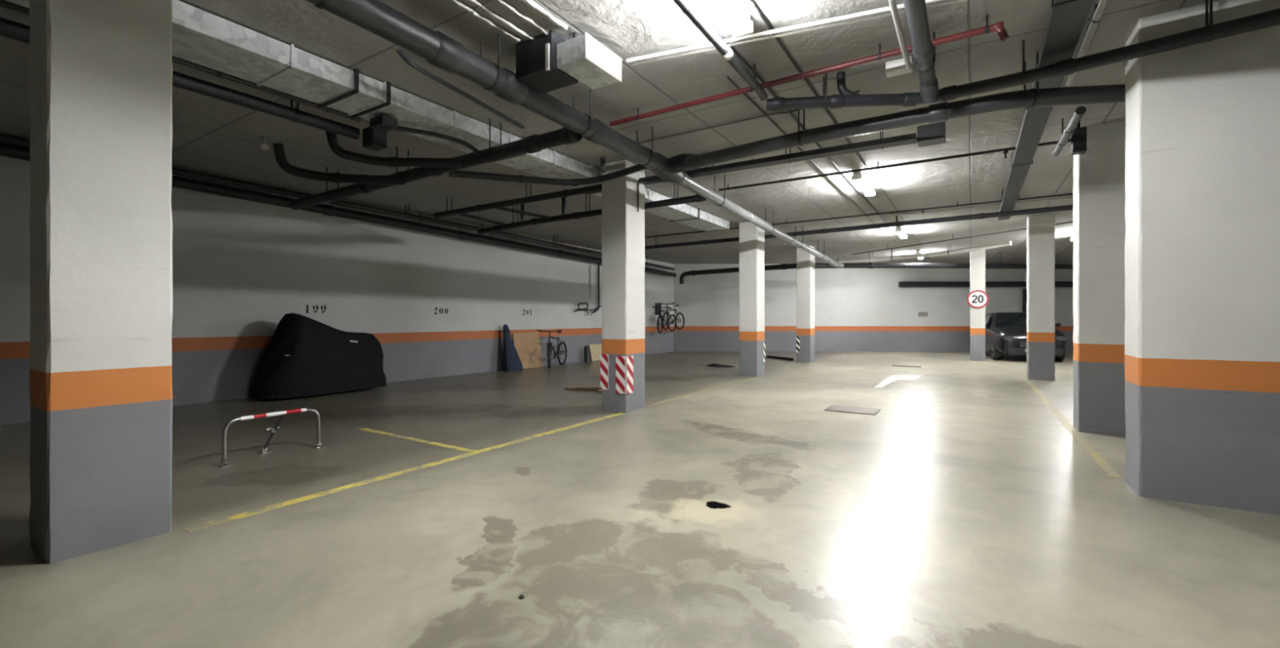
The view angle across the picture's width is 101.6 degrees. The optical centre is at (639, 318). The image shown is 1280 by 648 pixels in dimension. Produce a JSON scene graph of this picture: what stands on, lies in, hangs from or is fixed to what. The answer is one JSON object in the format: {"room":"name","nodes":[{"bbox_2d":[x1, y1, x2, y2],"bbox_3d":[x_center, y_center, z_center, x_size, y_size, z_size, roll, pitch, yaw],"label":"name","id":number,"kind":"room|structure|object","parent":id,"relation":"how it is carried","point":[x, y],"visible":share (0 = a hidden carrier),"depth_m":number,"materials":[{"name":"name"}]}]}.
{"room":"parking garage","nodes":[
{"label":"parking garage","id":0,"kind":"room"},
{"bbox_2d":[0,155,673,425],"bbox_3d":[-5.006,-0.475,11.107,0.250,3.950,23.900,0,0,32],"label":"wall","id":1,"kind":"structure","parent":0,"point":[239,266],"depth_m":9.67,"materials":[{"name":"paint"}]},
{"bbox_2d":[305,305,326,313],"bbox_3d":[-5.883,-0.177,9.487,0.002,0.147,0.355,0,0,32],"label":"number","id":2,"kind":"object","parent":1,"relation":"attached to","point":[307,306],"visible":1,"depth_m":9.48,"materials":[{"name":"black"}]},
{"bbox_2d":[434,306,448,314],"bbox_3d":[-4.460,-0.183,11.731,0.002,0.158,0.359,0,0,32],"label":"number","id":3,"kind":"object","parent":1,"relation":"attached to","point":[436,308],"visible":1,"depth_m":11.71,"materials":[{"name":"black"}]},
{"bbox_2d":[573,302,601,311],"bbox_3d":[-1.623,-0.352,16.076,0.142,0.299,1.359,0,0,32],"label":"wire loop","id":4,"kind":"object","parent":1,"relation":"attached to","point":[579,304],"visible":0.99,"depth_m":15.84,"materials":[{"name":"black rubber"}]},
{"bbox_2d":[590,262,591,297],"bbox_3d":[-1.538,-1.275,16.249,0.040,1.250,0.039,0,0,32],"label":"conduit","id":5,"kind":"object","parent":1,"relation":"attached to","point":[590,262],"visible":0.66,"depth_m":16.23,"materials":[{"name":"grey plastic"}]},
{"bbox_2d":[592,263,599,313],"bbox_3d":[-1.379,-0.986,16.455,0.060,1.627,0.341,0,0,30],"label":"conduit","id":6,"kind":"object","parent":1,"relation":"attached to","point":[598,264],"visible":0.92,"depth_m":16.56,"materials":[{"name":"black plastic"}]},
{"bbox_2d":[654,302,675,315],"bbox_3d":[0.977,-0.375,19.657,0.696,0.450,0.450,0,0,32],"label":"bicycle rack","id":7,"kind":"object","parent":1,"relation":"attached to","point":[657,310],"visible":0.83,"depth_m":19.73,"materials":[{"name":"black metal"}]},
{"bbox_2d":[652,306,675,333],"bbox_3d":[1.047,0.035,19.682,0.590,1.032,1.646,0,0,43],"label":"bicycle","id":8,"kind":"object","parent":7,"relation":"hanging from","point":[660,315],"visible":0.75,"depth_m":19.43,"materials":[{"name":"metal"}]},
{"bbox_2d":[658,302,684,330],"bbox_3d":[1.276,-0.090,19.458,1.646,1.020,0.588,0,0,-41],"label":"bicycle","id":9,"kind":"object","parent":7,"relation":"hanging from","point":[666,313],"visible":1,"depth_m":19.52,"materials":[{"name":"black metal"}]},
{"bbox_2d":[0,0,1219,263],"bbox_3d":[5.772,-2.325,11.019,18.050,0.250,34.794,0,0,32],"label":"ceiling","id":10,"kind":"structure","parent":0,"point":[211,135],"depth_m":5.62,"materials":[{"name":"concrete"}]},
{"bbox_2d":[0,17,359,139],"bbox_3d":[-4.661,-2.058,3.014,0.141,0.284,6.100,0,0,32],"label":"pipe","id":11,"kind":"object","parent":10,"relation":"hanging from","point":[9,28],"visible":0.47,"depth_m":4.67,"materials":[{"name":"black plastic"}]},
{"bbox_2d":[0,0,361,121],"bbox_3d":[-4.493,-2.113,2.849,0.068,0.175,6.000,0,0,32],"label":"conduit","id":12,"kind":"object","parent":10,"relation":"hanging from","point":[5,4],"visible":0.51,"depth_m":4.46,"materials":[{"name":"grey plastic"}]},
{"bbox_2d":[260,136,269,150],"bbox_3d":[-4.528,-2.125,6.304,0.090,0.150,0.088,0,0,32],"label":"smoke detector","id":13,"kind":"object","parent":10,"relation":"attached to","point":[264,146],"visible":1,"depth_m":6.29,"materials":[{"name":"white plastic"}]},
{"bbox_2d":[0,133,674,271],"bbox_3d":[-4.446,-1.975,9.982,0.120,0.450,21.101,0,0,32],"label":"drain pipe","id":14,"kind":"object","parent":10,"relation":"hanging from","point":[4,138],"visible":0.55,"depth_m":8.93,"materials":[{"name":"black plastic"}]},
{"bbox_2d":[0,142,676,277],"bbox_3d":[-4.662,-1.930,10.948,0.193,0.590,22.503,0,0,32],"label":"drain pipe","id":15,"kind":"object","parent":10,"relation":"hanging from","point":[8,150],"visible":0.71,"depth_m":9.60,"materials":[{"name":"black plastic"}]},
{"bbox_2d":[4,0,729,231],"bbox_3d":[-2.412,-2.099,5.318,0.642,0.203,15.600,0,0,32],"label":"ventilation duct","id":16,"kind":"object","parent":10,"relation":"hanging from","point":[200,37],"visible":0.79,"depth_m":4.68,"materials":[{"name":"grey metal"}]},
{"bbox_2d":[369,114,397,132],"bbox_3d":[-2.548,-1.956,5.188,0.220,0.123,0.166,0,0,32],"label":"junction box","id":17,"kind":"object","parent":16,"relation":"attached to","point":[383,123],"visible":1,"depth_m":5.14,"materials":[{"name":"black plastic"}]},
{"bbox_2d":[362,126,386,151],"bbox_3d":[-2.855,-2.020,5.619,0.200,0.360,0.166,0,0,32],"label":"junction box","id":18,"kind":"object","parent":10,"relation":"attached to","point":[374,140],"visible":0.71,"depth_m":5.57,"materials":[{"name":"black plastic"}]},
{"bbox_2d":[272,118,582,209],"bbox_3d":[-3.309,-1.953,6.289,5.756,0.494,1.184,0,0,32],"label":"drain pipe","id":19,"kind":"object","parent":10,"relation":"hanging from","point":[427,167],"visible":0.97,"depth_m":5.97,"materials":[{"name":"black plastic"}]},
{"bbox_2d":[396,49,524,128],"bbox_3d":[-1.580,-2.092,4.841,0.087,0.224,1.418,0,0,32],"label":"conduit","id":20,"kind":"object","parent":10,"relation":"attached to","point":[406,59],"visible":1,"depth_m":4.68,"materials":[{"name":"grey plastic"}]},
{"bbox_2d":[305,0,666,172],"bbox_3d":[-2.519,-1.978,1.984,0.222,0.444,10.456,0,0,32],"label":"drain pipe","id":21,"kind":"object","parent":10,"relation":"hanging from","point":[439,50],"visible":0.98,"depth_m":3.93,"materials":[{"name":"grey plastic"}]},
{"bbox_2d":[449,0,568,42],"bbox_3d":[-0.951,-2.197,3.710,0.480,0.053,0.857,0,0,32],"label":"ceiling pipes","id":22,"kind":"object","parent":10,"relation":"attached to","point":[531,3],"visible":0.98,"depth_m":3.79,"materials":[{"name":"plastic"}]},
{"bbox_2d":[421,215,601,253],"bbox_3d":[-2.300,-2.065,13.890,0.068,0.270,8.001,0,0,32],"label":"pipe","id":23,"kind":"object","parent":10,"relation":"hanging from","point":[421,215],"visible":0.3,"depth_m":13.48,"materials":[{"name":"black plastic"}]},
{"bbox_2d":[433,182,601,217],"bbox_3d":[-2.137,-2.034,8.674,3.901,0.332,0.118,0,0,32],"label":"drain pipe","id":24,"kind":"object","parent":10,"relation":"hanging from","point":[566,193],"visible":0.94,"depth_m":8.50,"materials":[{"name":"black plastic"}]},
{"bbox_2d":[520,204,524,220],"bbox_3d":[-2.185,-2.018,9.721,0.081,0.355,0.079,0,0,32],"label":"drain pipe","id":25,"kind":"object","parent":10,"relation":"attached to","point":[522,206],"visible":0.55,"depth_m":9.69,"materials":[{"name":"black plastic"}]},
{"bbox_2d":[561,197,565,214],"bbox_3d":[-1.340,-2.018,9.185,0.081,0.355,0.079,0,0,32],"label":"drain pipe","id":26,"kind":"object","parent":10,"relation":"attached to","point":[563,199],"visible":0.89,"depth_m":9.15,"materials":[{"name":"black plastic"}]},
{"bbox_2d":[515,30,622,93],"bbox_3d":[-0.578,-2.050,4.217,0.668,0.300,0.545,0,0,32],"label":"box","id":27,"kind":"object","parent":10,"relation":"attached to","point":[545,64],"visible":1,"depth_m":4.07,"materials":[{"name":"grey metal"}]},
{"bbox_2d":[477,183,706,234],"bbox_3d":[-1.098,-1.934,9.046,4.863,0.532,0.123,0,0,32],"label":"drain pipe","id":28,"kind":"object","parent":10,"relation":"hanging from","point":[695,198],"visible":0.8,"depth_m":8.97,"materials":[{"name":"black plastic"}]},
{"bbox_2d":[458,213,507,226],"bbox_3d":[-2.927,-1.845,9.670,0.987,0.225,0.055,0,0,-27],"label":"drain pipe","id":29,"kind":"object","parent":28,"relation":"attached to","point":[462,215],"visible":0.89,"depth_m":9.67,"materials":[{"name":"black plastic"}]},
{"bbox_2d":[494,207,550,219],"bbox_3d":[-2.077,-1.865,9.143,1.023,0.186,0.055,0,0,-21],"label":"drain pipe","id":30,"kind":"object","parent":28,"relation":"attached to","point":[500,208],"visible":0.8,"depth_m":9.14,"materials":[{"name":"black plastic"}]},
{"bbox_2d":[600,156,605,172],"bbox_3d":[-0.501,-2.099,7.090,0.081,0.197,0.079,0,0,32],"label":"drain pipe","id":31,"kind":"object","parent":10,"relation":"hanging from","point":[602,163],"visible":1,"depth_m":7.06,"materials":[{"name":"grey plastic"}]},
{"bbox_2d":[448,164,648,186],"bbox_3d":[-1.149,-1.902,6.969,2.570,0.194,0.855,0,0,2],"label":"drain pipe","id":32,"kind":"object","parent":31,"relation":"attached to","point":[460,174],"visible":0.98,"depth_m":6.99,"materials":[{"name":"black plastic"}]},
{"bbox_2d":[672,0,767,101],"bbox_3d":[-0.499,-2.083,2.145,0.081,0.235,6.089,0,0,32],"label":"drain pipe","id":33,"kind":"object","parent":10,"relation":"hanging from","point":[686,6],"visible":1,"depth_m":3.85,"materials":[{"name":"grey plastic"}]},
{"bbox_2d":[706,0,753,39],"bbox_3d":[0.424,-2.130,3.283,0.150,0.140,1.250,0,0,32],"label":"lamp","id":34,"kind":"object","parent":10,"relation":"attached to","point":[735,11],"visible":1,"depth_m":3.65,"materials":[{"name":"plastic"}]},
{"bbox_2d":[638,90,860,143],"bbox_3d":[1.027,-2.180,5.817,2.704,0.018,0.133,0,0,35],"label":"pipe","id":35,"kind":"object","parent":10,"relation":"attached to","point":[857,91],"visible":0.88,"depth_m":5.85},
{"bbox_2d":[674,172,844,268],"bbox_3d":[3.152,-1.862,11.274,0.415,0.676,10.869,0,0,32],"label":"drain pipe","id":36,"kind":"object","parent":10,"relation":"hanging from","point":[687,182],"visible":0.94,"depth_m":8.96,"materials":[{"name":"grey plastic"}]},
{"bbox_2d":[639,131,917,185],"bbox_3d":[1.516,-2.064,6.575,3.481,0.271,0.210,0,0,31],"label":"pipe","id":37,"kind":"object","parent":10,"relation":"hanging from","point":[908,139],"visible":0.77,"depth_m":6.28,"materials":[{"name":"black plastic"}]},
{"bbox_2d":[626,0,942,62],"bbox_3d":[2.260,-2.140,3.386,5.098,0.032,0.032,0,0,22],"label":"conduit","id":38,"kind":"object","parent":10,"relation":"attached to","point":[900,6],"visible":1,"depth_m":3.86,"materials":[{"name":"white plastic"}]},
{"bbox_2d":[631,0,967,65],"bbox_3d":[2.302,-2.145,3.454,5.098,0.020,0.020,0,0,22],"label":"conduit","id":39,"kind":"object","parent":10,"relation":"attached to","point":[950,1],"visible":1,"depth_m":3.90,"materials":[{"name":"white plastic"}]},
{"bbox_2d":[726,75,881,230],"bbox_3d":[3.355,-2.185,8.766,0.016,0.016,9.600,0,0,32],"label":"cable","id":40,"kind":"object","parent":10,"relation":"attached to","point":[727,77],"visible":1,"depth_m":5.92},
{"bbox_2d":[713,26,898,236],"bbox_3d":[3.665,-2.175,8.806,0.029,0.030,11.600,0,0,32],"label":"conduit","id":41,"kind":"object","parent":10,"relation":"attached to","point":[715,28],"visible":0.84,"depth_m":5.05,"materials":[{"name":"grey plastic"}]},
{"bbox_2d":[748,0,865,166],"bbox_3d":[1.650,-2.185,4.993,0.016,0.016,5.800,0,0,32],"label":"cable","id":42,"kind":"object","parent":10,"relation":"attached to","point":[750,1],"visible":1,"depth_m":4.34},
{"bbox_2d":[608,15,1008,126],"bbox_3d":[1.155,-2.096,4.690,3.529,0.208,0.056,0,0,33],"label":"pipe","id":43,"kind":"object","parent":10,"relation":"hanging from","point":[998,28],"visible":0.95,"depth_m":4.39,"materials":[{"name":"metal"}]},
{"bbox_2d":[644,193,1072,238],"bbox_3d":[4.286,-2.151,10.869,12.401,0.098,0.036,0,0,33],"label":"conduit","id":44,"kind":"object","parent":10,"relation":"hanging from","point":[1066,194],"visible":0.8,"depth_m":10.36,"materials":[{"name":"black metal"}]},
{"bbox_2d":[644,204,1073,249],"bbox_3d":[5.299,-2.045,10.784,14.607,0.310,0.164,0,0,34],"label":"drain pipe","id":45,"kind":"object","parent":10,"relation":"hanging from","point":[1068,207],"visible":0.57,"depth_m":10.75,"materials":[{"name":"black plastic"}]},
{"bbox_2d":[851,171,875,196],"bbox_3d":[3.531,-2.130,8.240,0.150,0.140,1.250,0,0,32],"label":"lamp","id":46,"kind":"object","parent":10,"relation":"attached to","point":[859,176],"visible":0.94,"depth_m":8.15,"materials":[{"name":"plastic"}]},
{"bbox_2d":[679,252,1073,284],"bbox_3d":[7.966,-1.760,17.552,13.466,0.880,2.291,0,0,9],"label":"drain pipe","id":47,"kind":"object","parent":10,"relation":"hanging from","point":[819,265],"visible":0.89,"depth_m":17.12,"materials":[{"name":"black plastic"}]},
{"bbox_2d":[718,138,1071,191],"bbox_3d":[4.690,-2.105,6.464,8.000,0.190,0.057,0,0,32],"label":"pipe","id":48,"kind":"object","parent":10,"relation":"hanging from","point":[1005,151],"visible":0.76,"depth_m":7.20,"materials":[{"name":"black metal"}]},
{"bbox_2d":[885,56,912,77],"bbox_3d":[2.211,-2.150,4.459,0.200,0.100,0.100,0,0,32],"label":"emergency light","id":49,"kind":"object","parent":10,"relation":"attached to","point":[897,67],"visible":0.9,"depth_m":4.43,"materials":[{"name":"white plastic"}]},
{"bbox_2d":[888,0,911,70],"bbox_3d":[0.364,-2.100,1.369,0.050,0.200,6.702,0,0,32],"label":"conduit","id":50,"kind":"object","parent":10,"relation":"attached to","point":[892,3],"visible":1,"depth_m":3.70,"materials":[{"name":"grey plastic"}]},
{"bbox_2d":[675,52,1125,170],"bbox_3d":[3.707,-1.986,4.449,7.551,0.428,0.680,0,0,26],"label":"drain pipe","id":51,"kind":"object","parent":10,"relation":"hanging from","point":[1101,94],"visible":0.73,"depth_m":4.71,"materials":[{"name":"grey plastic"}]},
{"bbox_2d":[651,153,693,182],"bbox_3d":[0.443,-1.860,6.400,0.525,0.270,0.533,0,0,32],"label":"junction","id":52,"kind":"object","parent":51,"relation":"attached to","point":[668,173],"visible":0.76,"depth_m":6.30,"materials":[{"name":"black plastic"}]},
{"bbox_2d":[668,153,693,173],"bbox_3d":[0.515,-1.888,6.319,0.318,0.215,0.210,0,0,32],"label":"pipe","id":53,"kind":"object","parent":52,"relation":"attached to","point":[675,162],"depth_m":6.28,"materials":[{"name":"black plastic"}]},
{"bbox_2d":[894,226,906,239],"bbox_3d":[6.451,-2.130,12.901,0.150,0.140,1.250,0,0,32],"label":"lamp","id":54,"kind":"object","parent":10,"relation":"attached to","point":[899,229],"visible":0.98,"depth_m":12.78,"materials":[{"name":"plastic"}]},
{"bbox_2d":[822,240,1012,262],"bbox_3d":[8.280,-1.999,16.114,5.342,0.402,0.717,0,0,44],"label":"drain pipe","id":55,"kind":"object","parent":10,"relation":"hanging from","point":[1005,243],"visible":0.93,"depth_m":15.85,"materials":[{"name":"white plastic"}]},
{"bbox_2d":[902,0,938,103],"bbox_3d":[0.572,-2.002,1.458,0.142,0.395,7.077,0,0,32],"label":"drain pipe","id":56,"kind":"object","parent":10,"relation":"hanging from","point":[923,50],"visible":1,"depth_m":3.75,"materials":[{"name":"grey plastic"}]},
{"bbox_2d":[916,121,946,147],"bbox_3d":[3.132,-2.047,5.612,0.260,0.305,0.226,0,0,32],"label":"junction box","id":57,"kind":"object","parent":10,"relation":"attached to","point":[934,134],"visible":0.87,"depth_m":5.54,"materials":[{"name":"grey plastic"}]},
{"bbox_2d":[851,221,1073,254],"bbox_3d":[8.099,-2.113,13.532,0.062,0.174,6.631,0,0,-25],"label":"pipe","id":58,"kind":"object","parent":10,"relation":"hanging from","point":[1070,221],"visible":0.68,"depth_m":13.46,"materials":[{"name":"black metal"}]},
{"bbox_2d":[890,195,1073,216],"bbox_3d":[7.585,-2.150,9.068,5.903,0.101,0.079,0,0,34],"label":"conduit","id":59,"kind":"object","parent":10,"relation":"hanging from","point":[1070,196],"visible":0.45,"depth_m":9.90,"materials":[{"name":"grey plastic"}]},
{"bbox_2d":[766,0,1279,111],"bbox_3d":[3.443,-2.031,3.763,5.010,0.338,0.530,0,0,29],"label":"drain pipe","id":60,"kind":"object","parent":10,"relation":"hanging from","point":[846,98],"visible":0.95,"depth_m":4.05,"materials":[{"name":"black plastic"}]},
{"bbox_2d":[997,0,1093,220],"bbox_3d":[3.418,-2.112,4.345,0.240,0.176,15.000,0,0,32],"label":"cable tray","id":61,"kind":"object","parent":10,"relation":"hanging from","point":[1068,18],"visible":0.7,"depth_m":4.44,"materials":[{"name":"black plastic"}]},
{"bbox_2d":[1052,106,1085,155],"bbox_3d":[4.479,-2.047,5.478,0.098,0.306,1.451,0,0,32],"label":"conduit","id":62,"kind":"object","parent":10,"relation":"attached to","point":[1070,128],"visible":1,"depth_m":5.31,"materials":[{"name":"grey plastic"}]},
{"bbox_2d":[1071,121,1086,155],"bbox_3d":[4.735,-1.995,5.638,0.120,0.410,0.126,0,0,32],"label":"junction box","id":63,"kind":"object","parent":10,"relation":"attached to","point":[1078,138],"visible":0.73,"depth_m":5.59,"materials":[{"name":"black plastic"}]},
{"bbox_2d":[1066,0,1108,86],"bbox_3d":[1.696,-2.137,1.293,0.050,0.126,8.000,0,0,32],"label":"conduit","id":64,"kind":"object","parent":10,"relation":"attached to","point":[1099,8],"visible":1,"depth_m":3.78,"materials":[{"name":"grey plastic"}]},
{"bbox_2d":[0,351,1279,647],"bbox_3d":[5.772,1.400,11.019,18.050,0.200,34.794,0,0,32],"label":"floor","id":65,"kind":"structure","parent":0,"point":[962,513],"depth_m":3.33,"materials":[{"name":"concrete"}]},
{"bbox_2d":[28,0,173,564],"bbox_3d":[-3.181,-0.450,3.097,0.437,3.500,0.522,0,0,32],"label":"concrete pillar","id":66,"kind":"structure","parent":65,"relation":"on","point":[100,213],"depth_m":2.94,"materials":[{"name":"paint"}]},
{"bbox_2d":[217,408,324,467],"bbox_3d":[-3.556,1.090,5.008,0.330,0.418,0.860,0,0,32],"label":"barrier","id":67,"kind":"object","parent":65,"relation":"on","point":[224,463],"visible":1,"depth_m":5.00,"materials":[{"name":"metal"}]},
{"bbox_2d":[253,312,386,399],"bbox_3d":[-5.491,0.600,9.072,0.780,1.400,1.981,0,0,32],"label":"motorcycle","id":68,"kind":"object","parent":65,"relation":"on","point":[304,356],"visible":1,"depth_m":8.67,"materials":[{"name":"black fabric"}]},
{"bbox_2d":[184,413,624,532],"bbox_3d":[-1.518,1.299,5.207,0.100,0.002,4.730,0,0,32],"label":"yellow line","id":69,"kind":"object","parent":65,"relation":"on","point":[208,524],"visible":1,"depth_m":4.14,"materials":[{"name":"paint"}]},
{"bbox_2d":[359,427,475,452],"bbox_3d":[-2.461,1.299,5.652,1.990,0.002,0.090,0,0,33],"label":"yellow line","id":70,"kind":"object","parent":65,"relation":"on","point":[455,447],"visible":1,"depth_m":5.59,"materials":[{"name":"paint"}]},
{"bbox_2d":[499,324,523,371],"bbox_3d":[-3.217,0.716,13.170,0.433,1.165,0.525,0,0,32],"label":"bag","id":71,"kind":"object","parent":65,"relation":"on","point":[512,362],"visible":1,"depth_m":13.02,"materials":[{"name":"blue fabric"}]},
{"bbox_2d":[512,332,542,368],"bbox_3d":[-2.977,0.833,13.894,0.168,0.930,0.960,0,0,32],"label":"cardboard panel","id":72,"kind":"object","parent":65,"relation":"on","point":[527,345],"visible":0.79,"depth_m":13.90,"materials":[{"name":"cardboard"}]},
{"bbox_2d":[537,329,567,368],"bbox_3d":[-2.217,0.787,14.121,0.559,1.020,1.632,0,0,25],"label":"bicycle","id":73,"kind":"object","parent":65,"relation":"on","point":[549,347],"visible":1,"depth_m":14.15,"materials":[{"name":"black metal"}]},
{"bbox_2d":[564,387,601,391],"bbox_3d":[-1.035,1.285,9.536,0.720,0.028,0.110,0,0,18],"label":"plank","id":74,"kind":"object","parent":65,"relation":"on","point":[566,388],"visible":0.64,"depth_m":9.49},
{"bbox_2d":[574,386,599,389],"bbox_3d":[-0.901,1.259,9.523,0.560,0.022,0.080,0,0,3],"label":"plank","id":75,"kind":"object","parent":74,"relation":"on","point":[589,388],"visible":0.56,"depth_m":9.49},
{"bbox_2d":[584,346,587,361],"bbox_3d":[-1.641,1.062,15.864,0.112,0.475,0.112,0,0,32],"label":"roll","id":76,"kind":"object","parent":65,"relation":"on","point":[585,347],"visible":1,"depth_m":15.82,"materials":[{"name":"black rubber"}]},
{"bbox_2d":[588,343,601,360],"bbox_3d":[-1.338,1.048,16.507,0.138,0.500,0.750,0,0,32],"label":"board","id":77,"kind":"object","parent":65,"relation":"on","point":[595,350],"visible":0.64,"depth_m":16.38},
{"bbox_2d":[601,160,644,413],"bbox_3d":[-0.237,-0.450,7.545,0.427,3.500,0.516,0,0,32],"label":"concrete pillar","id":78,"kind":"structure","parent":65,"relation":"on","point":[623,228],"depth_m":7.36,"materials":[{"name":"paint"}]},
{"bbox_2d":[600,354,608,390],"bbox_3d":[-0.505,0.750,7.398,0.135,0.500,0.012,0,0,32],"label":"strip","id":79,"kind":"object","parent":78,"relation":"attached to","point":[603,357],"visible":1,"depth_m":7.39,"materials":[{"name":"plastic"}]},
{"bbox_2d":[615,355,625,394],"bbox_3d":[-0.268,0.775,7.248,0.155,0.520,0.012,0,0,32],"label":"strip","id":80,"kind":"object","parent":78,"relation":"attached to","point":[620,360],"visible":1,"depth_m":7.24,"materials":[{"name":"plastic"}]},
{"bbox_2d":[626,355,633,394],"bbox_3d":[-0.142,0.775,7.277,0.012,0.520,0.160,0,0,32],"label":"strip","id":81,"kind":"object","parent":78,"relation":"attached to","point":[629,359],"visible":1,"depth_m":7.26,"materials":[{"name":"plastic"}]},
{"bbox_2d":[637,180,639,212],"bbox_3d":[-0.026,-1.755,7.452,0.024,0.450,0.023,0,0,32],"label":"conduit","id":82,"kind":"object","parent":78,"relation":"attached to","point":[637,180],"visible":1,"depth_m":7.44,"materials":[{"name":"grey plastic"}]},
{"bbox_2d":[644,377,755,406],"bbox_3d":[1.328,1.299,9.696,0.080,0.002,4.600,0,0,32],"label":"yellow line","id":83,"kind":"object","parent":65,"relation":"on","point":[752,377],"visible":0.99,"depth_m":9.16,"materials":[{"name":"paint"}]},
{"bbox_2d":[706,502,730,508],"bbox_3d":[0.535,1.361,3.654,0.150,0.109,0.164,0,0,-24],"label":"drain hole","id":84,"kind":"object","parent":65,"relation":"on","point":[710,504],"visible":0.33,"depth_m":3.72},
{"bbox_2d":[706,363,736,367],"bbox_3d":[2.181,1.264,14.287,0.867,0.065,0.548,0,0,32],"label":"debris","id":85,"kind":"object","parent":65,"relation":"on","point":[713,365],"visible":1,"depth_m":14.12,"materials":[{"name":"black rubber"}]},
{"bbox_2d":[738,222,764,377],"bbox_3d":[2.587,-0.450,12.083,0.437,3.500,0.527,0,0,32],"label":"concrete pillar","id":86,"kind":"structure","parent":65,"relation":"on","point":[751,237],"depth_m":11.87,"materials":[{"name":"paint"}]},
{"bbox_2d":[763,340,765,362],"bbox_3d":[2.886,0.750,12.124,0.012,0.500,0.130,0,0,32],"label":"strip","id":87,"kind":"object","parent":86,"relation":"attached to","point":[764,341],"visible":1,"depth_m":12.12,"materials":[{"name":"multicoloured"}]},
{"bbox_2d":[766,355,793,360],"bbox_3d":[4.535,1.263,16.958,0.120,0.070,1.235,0,0,-24],"label":"wheel stop","id":88,"kind":"object","parent":65,"relation":"on","point":[767,357],"visible":1,"depth_m":16.86,"materials":[{"name":"black rubber"}]},
{"bbox_2d":[796,245,814,362],"bbox_3d":[5.063,-0.450,15.960,0.427,3.500,0.527,0,0,32],"label":"concrete pillar","id":89,"kind":"structure","parent":65,"relation":"on","point":[805,260],"depth_m":15.75,"materials":[{"name":"paint"}]},
{"bbox_2d":[795,336,799,352],"bbox_3d":[4.784,0.770,15.814,0.110,0.500,0.012,0,0,32],"label":"strip","id":90,"kind":"object","parent":89,"relation":"attached to","point":[797,338],"visible":1,"depth_m":15.81,"materials":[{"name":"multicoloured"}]},
{"bbox_2d":[823,404,880,415],"bbox_3d":[3.033,1.295,7.455,0.680,0.010,0.520,0,0,32],"label":"access cover","id":91,"kind":"object","parent":65,"relation":"on","point":[873,411],"visible":1,"depth_m":7.39,"materials":[{"name":"black metal"}]},
{"bbox_2d":[874,375,920,387],"bbox_3d":[5.403,1.299,10.977,0.544,0.002,2.883,0,0,36],"label":"road marking","id":92,"kind":"object","parent":65,"relation":"on","point":[893,378],"visible":1,"depth_m":11.27,"materials":[{"name":"white paint"}]},
{"bbox_2d":[892,364,920,367],"bbox_3d":[7.314,1.295,14.337,0.700,0.010,0.250,0,0,32],"label":"floor grate","id":93,"kind":"object","parent":65,"relation":"on","point":[894,365],"visible":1,"depth_m":14.32,"materials":[{"name":"black metal"}]},
{"bbox_2d":[969,249,985,361],"bbox_3d":[10.559,-0.450,16.336,0.406,3.500,0.406,0,0,32],"label":"concrete pillar","id":94,"kind":"structure","parent":65,"relation":"on","point":[977,258],"depth_m":16.17,"materials":[{"name":"paint"}]},
{"bbox_2d":[966,289,988,308],"bbox_3d":[10.440,-0.610,16.150,0.570,0.570,0.040,0,0,32],"label":"speed limit sign","id":95,"kind":"object","parent":94,"relation":"attached to","point":[977,299],"visible":1,"depth_m":16.14,"materials":[{"name":"white metal"}]},
{"bbox_2d":[968,311,1066,361],"bbox_3d":[12.536,0.529,17.558,2.140,1.542,4.258,0,0,20],"label":"car","id":96,"kind":"object","parent":65,"relation":"on","point":[1006,332],"visible":0.6,"depth_m":16.33,"materials":[{"name":"paint"}]},
{"bbox_2d":[1017,341,1026,347],"bbox_3d":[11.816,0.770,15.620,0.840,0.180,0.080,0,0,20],"label":"license plate","id":97,"kind":"object","parent":96,"relation":"attached to","point":[1020,344],"depth_m":15.70,"materials":[{"name":"metal"}]},
{"bbox_2d":[1026,213,1055,381],"bbox_3d":[8.588,-0.450,11.203,0.457,3.500,0.386,0,0,32],"label":"concrete pillar","id":98,"kind":"structure","parent":65,"relation":"on","point":[1041,340],"depth_m":11.05,"materials":[{"name":"paint"}]},
{"bbox_2d":[1024,379,1122,478],"bbox_3d":[6.065,1.299,7.699,0.095,0.002,8.100,0,0,32],"label":"yellow line","id":99,"kind":"object","parent":65,"relation":"on","point":[1102,463],"visible":1,"depth_m":5.66,"materials":[{"name":"paint"}]},
{"bbox_2d":[1072,120,1125,435],"bbox_3d":[5.361,-0.450,6.027,0.526,3.500,0.366,0,0,32],"label":"concrete pillar","id":100,"kind":"structure","parent":65,"relation":"on","point":[1099,194],"depth_m":5.91,"materials":[{"name":"paint"}]},
{"bbox_2d":[1124,0,1279,515],"bbox_3d":[4.431,-0.450,3.590,1.567,3.500,0.436,0,0,32],"label":"concrete pillar","id":101,"kind":"structure","parent":65,"relation":"on","point":[1202,363],"depth_m":3.65,"materials":[{"name":"paint"}]},
{"bbox_2d":[673,263,1073,351],"bbox_3d":[12.024,-0.475,21.004,21.972,3.950,0.250,0,0,0],"label":"wall","id":102,"kind":"structure","parent":0,"point":[856,309],"depth_m":20.88,"materials":[{"name":"paint"}]},
{"bbox_2d":[918,312,927,316],"bbox_3d":[11.307,-0.185,20.872,0.370,0.170,0.013,0,0,0],"label":"wall plate","id":103,"kind":"object","parent":102,"relation":"attached to","point":[920,314],"visible":1,"depth_m":20.87,"materials":[{"name":"metal"}]},
{"bbox_2d":[898,281,1073,287],"bbox_3d":[14.438,-1.380,20.747,8.200,0.200,0.260,0,0,0],"label":"duct","id":104,"kind":"object","parent":102,"relation":"attached to","point":[901,284],"visible":0.64,"depth_m":20.62,"materials":[{"name":"black metal"}]},
{"bbox_2d":[1022,288,1026,312],"bbox_3d":[15.292,0.040,20.759,0.162,2.480,0.158,0,0,32],"label":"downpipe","id":105,"kind":"object","parent":102,"relation":"attached to","point":[1024,291],"visible":0.42,"depth_m":20.70,"materials":[{"name":"black metal"}]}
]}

